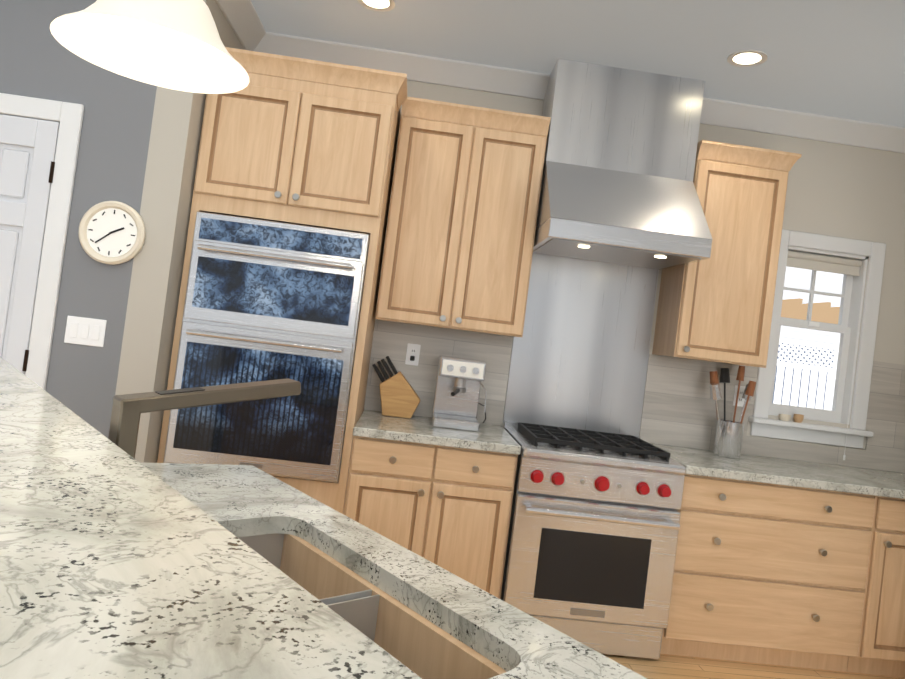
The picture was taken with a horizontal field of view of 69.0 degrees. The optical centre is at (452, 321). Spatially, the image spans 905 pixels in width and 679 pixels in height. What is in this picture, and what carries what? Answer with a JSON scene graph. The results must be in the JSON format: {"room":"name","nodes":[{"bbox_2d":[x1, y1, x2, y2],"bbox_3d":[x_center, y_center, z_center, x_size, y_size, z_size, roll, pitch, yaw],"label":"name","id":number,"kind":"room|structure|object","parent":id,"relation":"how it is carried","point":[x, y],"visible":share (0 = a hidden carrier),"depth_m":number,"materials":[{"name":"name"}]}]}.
{"room":"kitchen","nodes":[
{"label":"kitchen","id":0,"kind":"room"},
{"bbox_2d":[0,0,156,437],"bbox_3d":[-2.831,-0.342,2.805,2.925,2.850,0.150,7,-1,-3],"label":"wall","id":1,"kind":"structure","parent":0,"point":[38,60],"depth_m":2.81,"materials":[{"name":"grey paint"}]},
{"bbox_2d":[0,114,59,374],"bbox_3d":[-2.337,0.107,2.711,1.117,2.054,0.086,7,-1,-3],"label":"door","id":2,"kind":"structure","parent":1,"relation":"in","point":[27,154],"depth_m":2.78,"materials":[{"name":"white wood"}]},
{"bbox_2d":[0,93,83,389],"bbox_3d":[-2.334,0.069,2.745,1.275,2.155,0.020,7,-1,-3],"label":"door frame","id":3,"kind":"structure","parent":1,"relation":"attached to","point":[68,116],"depth_m":2.76,"materials":[{"name":"white wood"}]},
{"bbox_2d":[64,316,106,346],"bbox_3d":[-1.560,0.044,2.799,0.162,0.116,0.008,7,-1,-3],"label":"light switch","id":4,"kind":"object","parent":1,"relation":"attached to","point":[85,331],"visible":1,"depth_m":2.80,"materials":[{"name":"white plastic"}]},
{"bbox_2d":[79,201,145,264],"bbox_3d":[-1.446,-0.375,2.799,0.270,0.270,0.034,7,-1,-3],"label":"wall clock","id":5,"kind":"object","parent":1,"relation":"attached to","point":[112,232],"visible":1,"depth_m":2.79,"materials":[{"name":"beige plastic"}]},
{"bbox_2d":[115,0,244,462],"bbox_3d":[-1.324,-0.146,3.187,0.155,2.850,0.730,7,-1,-3],"label":"wall","id":6,"kind":"structure","parent":0,"point":[158,260],"depth_m":2.83,"materials":[{"name":"beige paint"}]},
{"bbox_2d":[216,0,267,52],"bbox_3d":[-1.024,-1.490,3.167,0.100,0.108,0.600,7,-1,-3],"label":"crown molding","id":7,"kind":"structure","parent":6,"relation":"attached to","point":[245,23],"depth_m":3.29,"materials":[{"name":"white wood"}]},
{"bbox_2d":[251,0,904,127],"bbox_3d":[-1.283,-1.677,0.729,10.000,0.100,5.960,7,-1,-3],"label":"ceiling","id":8,"kind":"structure","parent":0,"point":[844,59],"depth_m":3.12,"materials":[{"name":"grey paint"}]},
{"bbox_2d":[50,0,248,93],"bbox_3d":[-0.475,-0.992,1.208,0.330,1.039,0.330,7,-1,-3],"label":"pendant light","id":9,"kind":"object","parent":8,"relation":"hanging from","point":[175,45],"visible":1,"depth_m":1.25,"materials":[{"name":"white glass"}]},
{"bbox_2d":[357,0,394,11],"bbox_3d":[-0.349,-1.460,3.008,0.176,0.005,0.176,7,-1,-3],"label":"recessed light","id":10,"kind":"object","parent":8,"relation":"in","point":[382,5],"visible":1,"depth_m":3.04,"materials":[{"name":"white"}]},
{"bbox_2d":[727,50,767,66],"bbox_3d":[1.392,-1.240,3.113,0.176,0.005,0.176,7,-1,-3],"label":"recessed light","id":11,"kind":"object","parent":8,"relation":"in","point":[746,58],"visible":1,"depth_m":3.11,"materials":[{"name":"white"}]},
{"bbox_2d":[366,80,904,471],"bbox_3d":[0.900,0.144,3.746,4.700,2.850,0.120,7,-1,-3],"label":"wall","id":12,"kind":"structure","parent":0,"point":[845,191],"depth_m":3.78,"materials":[{"name":"beige paint"}]},
{"bbox_2d":[375,96,550,336],"bbox_3d":[0.045,-0.518,3.467,0.750,1.120,0.347,7,-1,-3],"label":"upper cabinet","id":13,"kind":"object","parent":12,"relation":"attached to","point":[462,219],"depth_m":3.31,"materials":[{"name":"brown wood"}]},
{"bbox_2d":[503,253,658,436],"bbox_3d":[0.718,0.137,3.668,0.768,0.955,0.012,7,-1,-3],"label":"panel","id":14,"kind":"object","parent":12,"relation":"attached to","point":[580,353],"visible":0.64,"depth_m":3.66,"materials":[{"name":"metal"}]},
{"bbox_2d":[263,32,904,153],"bbox_3d":[1.095,-1.215,3.665,4.425,0.108,0.100,7,-1,-3],"label":"crown molding","id":15,"kind":"structure","parent":12,"relation":"attached to","point":[419,68],"depth_m":3.63,"materials":[{"name":"white wood"}]},
{"bbox_2d":[533,59,711,269],"bbox_3d":[0.866,-0.813,3.385,0.774,0.971,0.618,7,-1,-3],"label":"range hood","id":16,"kind":"object","parent":12,"relation":"attached to","point":[617,185],"visible":0.92,"depth_m":3.37,"materials":[{"name":"silver metal"}]},
{"bbox_2d":[364,320,904,472],"bbox_3d":[1.317,0.399,3.703,3.557,0.614,0.010,7,-1,-3],"label":"backsplash","id":17,"kind":"structure","parent":12,"relation":"attached to","point":[679,407],"depth_m":3.69,"materials":[{"name":"tile"}]},
{"bbox_2d":[405,343,420,365],"bbox_3d":[-0.217,0.183,3.601,0.072,0.116,0.008,7,-1,-3],"label":"electrical outlet","id":18,"kind":"object","parent":17,"relation":"attached to","point":[413,349],"visible":1,"depth_m":3.60,"materials":[{"name":"white plastic"}]},
{"bbox_2d":[733,385,744,406],"bbox_3d":[1.621,0.423,3.712,0.072,0.116,0.008,7,-1,-3],"label":"electrical outlet","id":19,"kind":"object","parent":17,"relation":"attached to","point":[740,403],"visible":0.52,"depth_m":3.71,"materials":[{"name":"white plastic"}]},
{"bbox_2d":[652,140,798,367],"bbox_3d":[1.444,-0.341,3.551,0.492,1.120,0.347,7,-1,-3],"label":"upper cabinet","id":20,"kind":"object","parent":12,"relation":"attached to","point":[718,308],"depth_m":3.40,"materials":[{"name":"brown wood"}]},
{"bbox_2d":[748,229,885,459],"bbox_3d":[2.076,0.138,3.792,0.702,1.255,0.195,7,-1,-3],"label":"window","id":21,"kind":"structure","parent":12,"relation":"in","point":[853,269],"depth_m":3.76,"materials":[{"name":"white wood"}]},
{"bbox_2d":[779,414,795,421],"bbox_3d":[1.876,0.545,3.721,0.059,0.035,0.059,7,-1,-12],"label":"cup","id":22,"kind":"object","parent":21,"relation":"on","point":[784,417],"depth_m":3.70,"materials":[{"name":"beige ceramic"}]},
{"bbox_2d":[795,414,803,422],"bbox_3d":[1.956,0.550,3.726,0.051,0.045,0.051,7,-1,-12],"label":"cup","id":23,"kind":"object","parent":21,"relation":"on","point":[798,418],"depth_m":3.71,"materials":[{"name":"beige"}]},
{"bbox_2d":[603,654,904,678],"bbox_3d":[-1.647,1.229,0.669,10.000,0.060,5.960,7,-1,-3],"label":"floor","id":24,"kind":"structure","parent":0,"point":[665,666],"depth_m":3.05,"materials":[{"name":"brown wood"}]},
{"bbox_2d":[157,47,406,513],"bbox_3d":[-0.821,0.080,3.255,0.885,2.530,0.648,7,-1,-3],"label":"tall cabinet","id":25,"kind":"object","parent":24,"relation":"on","point":[297,141],"visible":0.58,"depth_m":2.99,"materials":[{"name":"brown wood"}]},
{"bbox_2d":[163,212,368,482],"bbox_3d":[-0.843,0.121,3.200,0.769,1.126,0.677,7,-1,-3],"label":"wall oven","id":26,"kind":"object","parent":25,"relation":"in","point":[267,300],"visible":0.94,"depth_m":2.92,"materials":[{"name":"silver metal"}]},
{"bbox_2d":[0,356,646,678],"bbox_3d":[-0.176,0.745,0.589,2.818,1.262,2.833,7,-1,-3],"label":"kitchen island","id":27,"kind":"object","parent":24,"relation":"on","point":[118,560],"visible":1,"depth_m":0.66,"materials":[{"name":"stone"}]},
{"bbox_2d":[343,436,517,598],"bbox_3d":[-0.145,1.000,3.300,0.762,0.874,0.619,7,-1,-3],"label":"base cabinet","id":28,"kind":"object","parent":24,"relation":"on","point":[451,507],"depth_m":3.00,"materials":[{"name":"brown wood"}]},
{"bbox_2d":[501,421,686,658],"bbox_3d":[0.628,1.048,3.277,0.758,0.940,0.720,7,-1,-3],"label":"range","id":29,"kind":"object","parent":24,"relation":"on","point":[594,528],"visible":0.98,"depth_m":2.99,"materials":[{"name":"silver metal"}]},
{"bbox_2d":[660,474,882,672],"bbox_3d":[1.474,1.205,3.397,0.957,0.874,0.619,7,-1,-3],"label":"base cabinet","id":30,"kind":"object","parent":24,"relation":"on","point":[781,575],"depth_m":3.09,"materials":[{"name":"brown wood"}]},
{"bbox_2d":[863,497,904,677],"bbox_3d":[2.188,1.295,3.440,0.483,0.874,0.619,7,-1,-3],"label":"base cabinet","id":31,"kind":"object","parent":24,"relation":"on","point":[886,638],"depth_m":3.13,"materials":[{"name":"brown wood"}]},
{"bbox_2d":[353,410,904,498],"bbox_3d":[1.296,0.720,3.378,3.557,0.040,0.647,7,-1,-3],"label":"countertop","id":32,"kind":"structure","parent":31,"relation":"on","point":[693,461],"depth_m":3.15,"materials":[{"name":"stone"}]},
{"bbox_2d":[372,356,419,418],"bbox_3d":[-0.300,0.345,3.489,0.275,0.310,0.100,7,-1,-3],"label":"knife block","id":33,"kind":"object","parent":32,"relation":"on","point":[400,397],"visible":1,"depth_m":3.44,"materials":[{"name":"brown wood"}]},
{"bbox_2d":[431,355,486,431],"bbox_3d":[0.065,0.371,3.418,0.303,0.345,0.400,7,-1,-3],"label":"espresso machine","id":34,"kind":"object","parent":32,"relation":"on","point":[458,384],"visible":1,"depth_m":3.35,"materials":[{"name":"silver metal"}]},
{"bbox_2d":[710,366,755,457],"bbox_3d":[1.495,0.481,3.579,0.290,0.490,0.178,7,-1,-3],"label":"utensil crock","id":35,"kind":"object","parent":32,"relation":"on","point":[728,438],"visible":1,"depth_m":3.52,"materials":[{"name":"silver metal"}]},
{"label":"outside","id":36,"kind":"structure","parent":0,"visible":0},
{"bbox_2d":[780,267,843,344],"bbox_3d":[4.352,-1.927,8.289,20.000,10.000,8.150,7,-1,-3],"label":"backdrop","id":37,"kind":"structure","parent":36,"point":[800,278],"depth_m":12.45,"materials":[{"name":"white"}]},
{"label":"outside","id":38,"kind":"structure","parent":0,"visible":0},
{"bbox_2d":[772,338,839,410],"bbox_3d":[3.453,1.019,8.236,11.207,1.930,0.090,7,-1,-3],"label":"fence","id":39,"kind":"object","parent":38,"point":[805,375],"visible":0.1,"depth_m":8.29,"materials":[{"name":"white wood"}]},
{"bbox_2d":[781,298,839,323],"bbox_3d":[4.007,-0.261,10.527,8.000,0.300,2.500,7,-1,-3],"label":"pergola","id":40,"kind":"object","parent":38,"point":[825,312],"visible":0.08,"depth_m":9.74,"materials":[{"name":"beige wood"}]}
]}

